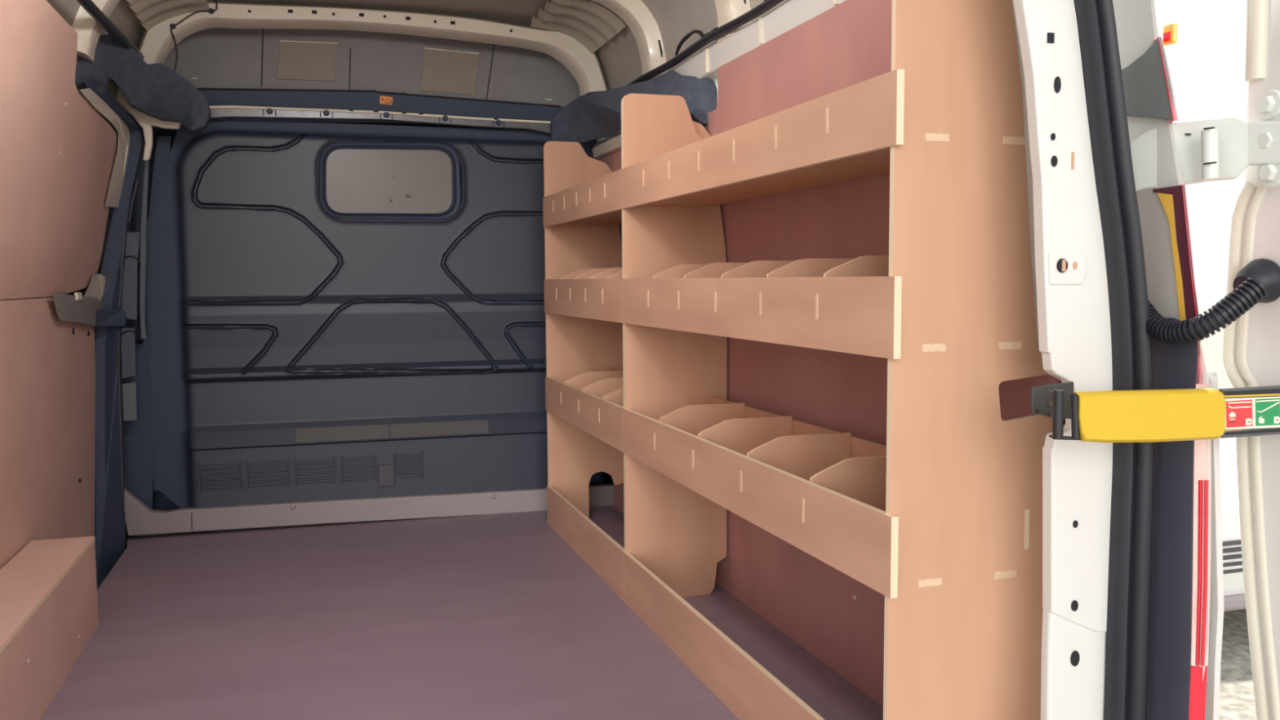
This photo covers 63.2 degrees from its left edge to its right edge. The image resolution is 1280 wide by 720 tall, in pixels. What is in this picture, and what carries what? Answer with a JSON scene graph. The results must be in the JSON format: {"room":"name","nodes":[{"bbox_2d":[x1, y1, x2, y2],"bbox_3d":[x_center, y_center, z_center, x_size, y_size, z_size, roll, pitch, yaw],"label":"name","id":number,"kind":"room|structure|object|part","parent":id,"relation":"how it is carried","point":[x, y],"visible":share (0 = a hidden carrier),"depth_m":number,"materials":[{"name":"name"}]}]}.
{"room":"cargo van interior","nodes":[
{"label":"cargo van interior","id":0,"kind":"room"},
{"bbox_2d":[0,2,118,343],"bbox_3d":[-1.606,-0.043,2.623,0.190,1.800,3.240,-2,5,-17],"label":"wall","id":1,"kind":"structure","parent":0,"point":[111,86],"depth_m":3.82,"materials":[{"name":"beige metal"}]},
{"bbox_2d":[0,292,102,569],"bbox_3d":[-1.618,0.327,2.582,0.058,0.970,3.077,-2,5,-17],"label":"panel","id":2,"kind":"object","parent":1,"relation":"attached to","point":[47,363],"depth_m":3.19,"materials":[{"name":"brown wood"}]},
{"bbox_3d":[-1.917,-0.169,3.566,0.012,0.130,0.817,-2,5,-17],"label":"latch bracket","id":3,"kind":"part","parent":2,"relation":"part of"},
{"bbox_2d":[96,308,126,326],"bbox_3d":[-1.982,-0.157,3.892,0.026,0.066,0.142,1,5,21],"label":"bracket","id":4,"kind":"object","parent":2,"relation":"attached to","point":[107,317],"depth_m":3.89,"materials":[{"name":"black plastic"}]},
{"bbox_2d":[0,0,117,299],"bbox_3d":[-1.524,-0.517,2.462,0.169,0.753,2.913,-2,5,-17],"label":"panel","id":5,"kind":"object","parent":1,"relation":"attached to","point":[58,153],"visible":0.86,"depth_m":2.88,"materials":[{"name":"brown wood"}]},
{"bbox_2d":[80,76,144,578],"bbox_3d":[-1.851,-0.008,3.575,0.206,1.811,0.886,-2,5,-17],"label":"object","id":6,"kind":"object","parent":1,"relation":"attached to","point":[109,515],"visible":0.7,"depth_m":3.93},
{"bbox_2d":[84,273,106,301],"bbox_3d":[-1.991,-0.247,3.801,0.030,0.136,0.278,-2,5,-17],"label":"tube","id":7,"kind":"object","parent":6,"relation":"attached to","point":[95,289],"visible":0.73,"depth_m":3.83,"materials":[{"name":"beige paint"}]},
{"bbox_2d":[80,88,129,207],"bbox_3d":[-1.820,-0.697,3.506,0.063,0.326,0.877,-2,5,-17],"label":"tube","id":8,"kind":"object","parent":6,"relation":"attached to","point":[117,180],"visible":0.95,"depth_m":3.79,"materials":[{"name":"beige paint"}]},
{"bbox_2d":[117,178,138,511],"bbox_3d":[-1.945,-0.050,3.971,0.105,1.272,0.007,-2,5,-17],"label":"trim strip","id":9,"kind":"object","parent":6,"relation":"attached to","point":[137,180],"visible":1,"depth_m":3.96,"materials":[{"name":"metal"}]},
{"bbox_2d":[75,34,211,133],"bbox_3d":[-1.755,-0.957,3.565,0.210,0.253,0.770,0,4,10],"label":"wrap","id":10,"kind":"object","parent":1,"relation":"attached to","point":[157,91],"visible":0.77,"depth_m":3.68,"materials":[{"name":"grey fabric"}]},
{"bbox_2d":[76,0,144,59],"bbox_3d":[-1.684,-1.053,3.352,0.035,0.074,1.357,-2,5,-17],"label":"trim strip","id":11,"kind":"object","parent":10,"relation":"attached to","point":[89,6],"visible":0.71,"depth_m":3.15,"materials":[{"name":"black rubber"}]},
{"bbox_2d":[112,119,613,548],"bbox_3d":[-0.765,-0.276,2.913,2.900,2.390,3.240,-2,5,-17],"label":"wall","id":12,"kind":"structure","parent":0,"point":[161,502],"depth_m":4.19,"materials":[{"name":"black metal"}]},
{"bbox_2d":[124,484,613,535],"bbox_3d":[-1.031,0.573,4.356,2.073,0.229,0.057,-2,5,-17],"label":"sill","id":13,"kind":"structure","parent":12,"relation":"attached to","point":[140,518],"depth_m":4.27,"materials":[{"name":"paint"}]},
{"bbox_2d":[145,120,599,508],"bbox_3d":[-1.048,-0.195,4.323,1.840,1.555,0.097,-2,5,-17],"label":"bulkhead","id":14,"kind":"object","parent":13,"relation":"on","point":[335,311],"visible":0.88,"depth_m":4.27,"materials":[{"name":"plastic"}]},
{"bbox_2d":[120,136,172,509],"bbox_3d":[-1.937,-0.132,4.067,0.237,1.483,0.120,-2,5,-17],"label":"pillar","id":15,"kind":"structure","parent":14,"relation":"attached to","point":[135,366],"depth_m":4.07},
{"bbox_3d":[-1.976,-0.026,4.015,0.053,0.197,0.008,-2,5,-17],"label":"trim","id":16,"kind":"part","parent":15,"relation":"part of","materials":[{"name":"grey plastic"}]},
{"bbox_3d":[-1.974,0.162,4.024,0.051,0.150,0.018,-2,5,-17],"label":"trim","id":17,"kind":"part","parent":15,"relation":"part of","materials":[{"name":"grey plastic"}]},
{"bbox_3d":[-1.960,-0.323,3.997,0.082,0.337,0.008,-2,5,-17],"label":"trim","id":18,"kind":"part","parent":15,"relation":"part of","materials":[{"name":"black plastic"}]},
{"bbox_3d":[-1.906,-0.423,4.004,0.055,0.686,0.012,-2,5,-17],"label":"trim","id":19,"kind":"part","parent":15,"relation":"part of","materials":[{"name":"black plastic"}]},
{"bbox_2d":[197,460,243,492],"bbox_3d":[-1.673,0.464,4.147,0.164,0.115,0.017,-2,5,-17],"label":"vent grille","id":20,"kind":"object","parent":14,"relation":"attached to","point":[213,476],"depth_m":4.15,"materials":[{"name":"plastic"}]},
{"bbox_2d":[245,457,290,488],"bbox_3d":[-1.502,0.459,4.201,0.168,0.115,0.017,-2,5,-17],"label":"vent grille","id":21,"kind":"object","parent":14,"relation":"attached to","point":[260,473],"depth_m":4.20,"materials":[{"name":"plastic"}]},
{"bbox_2d":[293,455,337,486],"bbox_3d":[-1.329,0.454,4.255,0.166,0.115,0.017,-2,5,-17],"label":"vent grille","id":22,"kind":"object","parent":14,"relation":"attached to","point":[308,470],"depth_m":4.26,"materials":[{"name":"plastic"}]},
{"bbox_2d":[339,453,377,483],"bbox_3d":[-1.165,0.449,4.306,0.147,0.115,0.017,-2,5,-17],"label":"vent grille","id":23,"kind":"object","parent":14,"relation":"attached to","point":[353,468],"depth_m":4.31,"materials":[{"name":"plastic"}]},
{"bbox_2d":[208,105,551,134],"bbox_3d":[-1.042,-0.981,4.242,1.391,0.064,0.044,-2,5,-17],"label":"steel beam","id":24,"kind":"structure","parent":14,"relation":"attached to","point":[225,111],"depth_m":4.22,"materials":[{"name":"silver metal"}]},
{"bbox_2d":[377,464,394,486],"bbox_3d":[-1.059,0.482,4.343,0.063,0.088,0.016,-2,5,-17],"label":"vent","id":25,"kind":"object","parent":14,"relation":"attached to","point":[385,472],"depth_m":4.34,"materials":[{"name":"plastic"}]},
{"bbox_2d":[392,450,423,479],"bbox_3d":[-0.973,0.443,4.367,0.125,0.115,0.017,-2,5,-17],"label":"vent grille","id":26,"kind":"object","parent":14,"relation":"attached to","point":[406,464],"depth_m":4.37,"materials":[{"name":"plastic"}]},
{"bbox_2d":[46,0,784,89],"bbox_3d":[-0.640,-1.117,2.836,1.962,0.398,3.280,-2,5,-17],"label":"ceiling","id":27,"kind":"structure","parent":0,"point":[619,58],"depth_m":3.96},
{"bbox_2d":[115,88,181,161],"bbox_3d":[-1.857,-0.897,3.885,0.261,0.303,0.035,-2,5,-17],"label":"tube","id":28,"kind":"object","parent":27,"relation":"attached to","point":[146,122],"visible":0.62,"depth_m":3.88,"materials":[{"name":"beige paint"}]},
{"bbox_2d":[125,27,579,125],"bbox_3d":[-1.021,-1.282,4.309,2.073,0.645,0.066,-2,5,-17],"label":"header board","id":29,"kind":"object","parent":27,"relation":"attached to","point":[282,68],"visible":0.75,"depth_m":4.28,"materials":[{"name":"grey plastic"}]},
{"bbox_2d":[379,95,392,104],"bbox_3d":[-1.046,-1.070,4.285,0.053,0.035,0.006,-2,5,-17],"label":"warning label","id":30,"kind":"object","parent":29,"relation":"attached to","point":[383,100],"visible":1,"depth_m":4.28,"materials":[{"name":"orange paper"}]},
{"bbox_2d":[128,1,607,107],"bbox_3d":[-0.997,-1.155,4.072,1.831,0.399,0.129,-2,5,-17],"label":"arch","id":31,"kind":"object","parent":27,"relation":"attached to","point":[157,43],"visible":0.84,"depth_m":4.02,"materials":[{"name":"beige paint"}]},
{"bbox_2d":[126,0,208,31],"bbox_3d":[-1.615,-1.231,3.550,0.233,0.120,0.500,-2,5,-17],"label":"roof gusset","id":32,"kind":"structure","parent":31,"relation":"attached to","point":[150,13],"depth_m":3.66,"materials":[{"name":"beige paint"}]},
{"bbox_2d":[169,0,217,71],"bbox_3d":[-1.628,-1.193,3.800,0.166,0.285,0.009,-2,5,-17],"label":"cable","id":33,"kind":"object","parent":31,"relation":"attached to","point":[211,11],"visible":0.99,"depth_m":3.79,"materials":[{"name":"black rubber"}]},
{"bbox_2d":[529,0,626,53],"bbox_3d":[-0.235,-1.292,3.982,0.277,0.127,0.500,-2,5,-17],"label":"roof panel","id":34,"kind":"structure","parent":31,"relation":"attached to","point":[590,23],"depth_m":3.99,"materials":[{"name":"beige paint"}]},
{"bbox_2d":[71,0,666,80],"bbox_3d":[-0.835,-1.143,3.456,1.900,0.378,0.200,-2,5,-17],"label":"rib","id":35,"kind":"object","parent":27,"relation":"attached to","point":[635,14],"visible":0.8,"depth_m":3.65,"materials":[{"name":"beige paint"}]},
{"bbox_2d":[714,0,751,44],"bbox_3d":[-0.613,-1.090,2.752,1.900,0.378,0.200,-2,5,-17],"label":"rib","id":36,"kind":"object","parent":27,"relation":"attached to","point":[727,11],"visible":0.6,"depth_m":2.99,"materials":[{"name":"beige paint"}]},
{"bbox_2d":[40,505,883,719],"bbox_3d":[-0.628,0.827,2.982,2.180,0.100,3.270,-2,5,-17],"label":"floor","id":37,"kind":"structure","parent":0,"point":[495,616],"depth_m":2.94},
{"bbox_2d":[0,536,98,719],"bbox_3d":[-1.371,0.717,2.091,0.165,0.265,1.940,-2,5,-17],"label":"box","id":38,"kind":"object","parent":37,"relation":"on","point":[49,602],"visible":1,"depth_m":2.54,"materials":[{"name":"brown wood"}]},
{"bbox_2d":[96,574,107,589],"bbox_3d":[-1.905,0.861,3.548,0.160,0.040,1.110,-2,5,-17],"label":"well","id":39,"kind":"object","parent":37,"relation":"attached to","point":[99,581],"visible":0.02,"depth_m":3.85,"materials":[{"name":"black plastic"}]},
{"bbox_2d":[542,95,711,601],"bbox_3d":[-0.060,-0.067,3.755,0.340,1.556,1.112,-2,5,-17],"label":"shelving unit","id":40,"kind":"object","parent":37,"relation":"on","point":[583,212],"visible":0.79,"depth_m":4.17,"materials":[{"name":"brown wood"}]},
{"bbox_3d":[-0.223,-0.107,4.279,0.333,1.556,0.012,-2,5,-17],"label":"panel","id":41,"kind":"part","parent":40,"relation":"part of","materials":[{"name":"brown wood"}]},
{"bbox_3d":[-0.090,-0.516,3.711,0.250,0.012,1.086,-2,5,-17],"label":"shelf","id":42,"kind":"part","parent":40,"relation":"part of","materials":[{"name":"brown wood"}]},
{"bbox_3d":[0.108,-0.028,3.232,0.333,1.556,0.012,-2,5,-17],"label":"panel","id":43,"kind":"part","parent":40,"relation":"part of","materials":[{"name":"brown wood"}]},
{"bbox_2d":[621,0,1052,719],"bbox_3d":[0.341,0.028,2.487,0.342,1.556,1.550,-2,5,-17],"label":"shelving unit","id":44,"kind":"object","parent":37,"relation":"on","point":[943,520],"visible":0.94,"depth_m":1.81,"materials":[{"name":"brown wood"}]},
{"bbox_3d":[0.112,-0.027,3.220,0.333,1.556,0.012,-2,5,-17],"label":"panel","id":45,"kind":"part","parent":44,"relation":"part of","materials":[{"name":"brown wood"}]},
{"bbox_3d":[0.311,-0.420,2.444,0.250,0.013,1.524,-2,5,-17],"label":"shelf","id":46,"kind":"part","parent":44,"relation":"part of","materials":[{"name":"brown wood"}]},
{"bbox_3d":[0.319,0.320,2.502,0.257,0.013,1.524,-2,5,-17],"label":"shelf","id":47,"kind":"part","parent":44,"relation":"part of","materials":[{"name":"brown wood"}]},
{"bbox_3d":[0.571,0.082,1.770,0.335,1.556,0.012,-2,5,-17],"label":"panel","id":48,"kind":"part","parent":44,"relation":"part of","materials":[{"name":"brown wood"}]},
{"bbox_3d":[0.316,-0.076,2.471,0.257,0.013,1.524,-2,5,-17],"label":"shelf","id":49,"kind":"part","parent":44,"relation":"part of","materials":[{"name":"brown wood"}]},
{"bbox_2d":[1112,0,1208,680],"bbox_3d":[0.829,-0.075,1.820,0.050,2.382,0.504,-2,5,-17],"label":"panel","id":50,"kind":"object","parent":37,"relation":"attached to","point":[1136,21],"visible":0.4,"depth_m":1.69,"materials":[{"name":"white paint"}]},
{"bbox_2d":[1121,23,1211,719],"bbox_3d":[0.852,0.108,1.704,0.042,1.300,0.239,-2,5,-17],"label":"tail light","id":51,"kind":"object","parent":50,"relation":"attached to","point":[1182,491],"visible":0.77,"depth_m":1.65,"materials":[{"name":"red plastic"}]},
{"bbox_3d":[0.833,-0.171,1.693,0.004,0.220,0.125,-2,5,-17],"label":"recess panel","id":52,"kind":"part","parent":51,"relation":"part of","materials":[{"name":"plastic"}]},
{"bbox_2d":[1130,0,1279,719],"bbox_3d":[1.065,-0.009,1.338,0.147,2.057,1.004,-2,5,-24],"label":"door","id":53,"kind":"structure","parent":50,"relation":"attached to","point":[1220,148],"depth_m":1.61,"materials":[{"name":"white paint"}]},
{"bbox_2d":[1048,385,1279,442],"bbox_3d":[0.801,0.080,1.531,0.410,0.082,0.022,-1,4,-6],"label":"strap","id":54,"kind":"object","parent":53,"relation":"attached to","point":[1150,415],"visible":1,"depth_m":1.52,"materials":[{"name":"yellow plastic"}]},
{"bbox_3d":[0.619,0.049,1.516,0.045,0.009,0.012,-1,4,-6],"label":"link plate","id":55,"kind":"part","parent":54,"relation":"part of","materials":[{"name":"black metal"}]},
{"bbox_3d":[0.621,0.114,1.521,0.045,0.007,0.012,-1,4,-6],"label":"link plate","id":56,"kind":"part","parent":54,"relation":"part of","materials":[{"name":"black metal"}]},
{"bbox_3d":[0.932,0.076,1.548,0.147,0.079,0.006,-1,4,-6],"label":"steel arm","id":57,"kind":"part","parent":54,"relation":"part of"},
{"bbox_3d":[0.928,0.077,1.544,0.138,0.055,0.001,-1,4,-6],"label":"label plate","id":58,"kind":"part","parent":54,"relation":"part of","materials":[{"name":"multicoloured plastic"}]},
{"bbox_2d":[1145,258,1279,344],"bbox_3d":[0.863,-0.090,1.611,0.235,0.132,0.121,2,5,27],"label":"cable conduit","id":59,"kind":"object","parent":53,"relation":"attached to","point":[1259,281],"visible":0.84,"depth_m":1.57,"materials":[{"name":"black rubber"}]},
{"bbox_2d":[1204,372,1223,719],"bbox_3d":[0.926,0.360,1.691,0.051,0.677,0.122,0,4,2],"label":"door edge","id":60,"kind":"object","parent":50,"relation":"attached to","point":[1216,593],"visible":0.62,"depth_m":1.64,"materials":[{"name":"white paint"}]},
{"bbox_2d":[596,76,1065,484],"bbox_3d":[0.276,-0.088,3.261,0.055,1.770,3.150,-2,5,-17],"label":"wall","id":61,"kind":"structure","parent":0,"point":[715,79],"depth_m":3.24,"materials":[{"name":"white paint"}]},
{"bbox_2d":[591,133,621,159],"bbox_3d":[-0.018,-0.854,3.952,0.060,0.075,1.050,-2,5,-17],"label":"rail","id":62,"kind":"object","parent":61,"relation":"attached to","point":[606,146],"visible":0.29,"depth_m":4.25,"materials":[{"name":"white metal"}]},
{"bbox_2d":[551,69,717,143],"bbox_3d":[-0.053,-0.907,3.822,0.150,0.273,1.325,-2,5,-23],"label":"wrap","id":63,"kind":"object","parent":61,"relation":"attached to","point":[593,115],"visible":0.62,"depth_m":3.84,"materials":[{"name":"grey fabric"}]},
{"bbox_2d":[627,0,846,84],"bbox_3d":[0.275,-0.939,3.008,0.090,0.155,2.750,-2,5,-17],"label":"roof rail","id":64,"kind":"object","parent":61,"relation":"attached to","point":[788,15],"depth_m":2.92,"materials":[{"name":"white metal"}]},
{"bbox_3d":[0.270,-0.969,2.914,0.026,0.081,2.580,-2,5,-17],"label":"edge trim strip","id":65,"kind":"part","parent":64,"relation":"part of","materials":[{"name":"white metal"}]},
{"bbox_2d":[715,0,892,133],"bbox_3d":[0.453,-0.727,2.459,0.028,0.224,1.470,-2,5,-17],"label":"panel","id":66,"kind":"object","parent":61,"relation":"attached to","point":[847,44],"visible":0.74,"depth_m":2.56,"materials":[{"name":"brown wood"}]},
{"bbox_2d":[598,109,1059,706],"bbox_3d":[0.283,-0.004,3.181,0.065,1.515,2.840,-2,5,-17],"label":"panel","id":67,"kind":"object","parent":61,"relation":"attached to","point":[836,617],"visible":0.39,"depth_m":2.72,"materials":[{"name":"brown wood"}]},
{"bbox_2d":[1011,0,1112,719],"bbox_3d":[0.588,0.019,1.683,0.356,2.092,0.156,-2,5,-17],"label":"door frame","id":68,"kind":"structure","parent":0,"point":[1069,274],"depth_m":1.64,"materials":[{"name":"white paint"}]},
{"bbox_2d":[1030,381,1074,418],"bbox_3d":[0.641,0.064,1.612,0.080,0.059,0.010,-2,5,-17],"label":"bracket","id":69,"kind":"object","parent":68,"relation":"attached to","point":[1041,402],"visible":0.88,"depth_m":1.61,"materials":[{"name":"grey metal"}]},
{"bbox_2d":[1073,0,1154,719],"bbox_3d":[0.710,0.090,1.635,0.251,1.941,0.030,-2,5,-17],"label":"seal","id":70,"kind":"object","parent":68,"relation":"attached to","point":[1130,560],"visible":0.95,"depth_m":1.64,"materials":[{"name":"black rubber"}]},
{"label":"outside","id":71,"kind":"structure","parent":0,"visible":0},
{"bbox_2d":[1199,310,1257,719],"bbox_3d":[0.010,1.625,0.126,80.000,0.060,80.000,-2,5,-17],"label":"outdoor background","id":72,"kind":"structure","parent":71,"point":[1237,696],"depth_m":4.40,"materials":[{"name":"white"}]},
{"bbox_2d":[1219,437,1245,611],"bbox_3d":[1.943,0.384,6.434,1.758,1.420,4.258,-2,5,-17],"label":"parked car","id":73,"kind":"object","parent":72,"relation":"on","point":[1233,573],"visible":0.04,"depth_m":4.46,"materials":[{"name":"white metal"}]}
]}

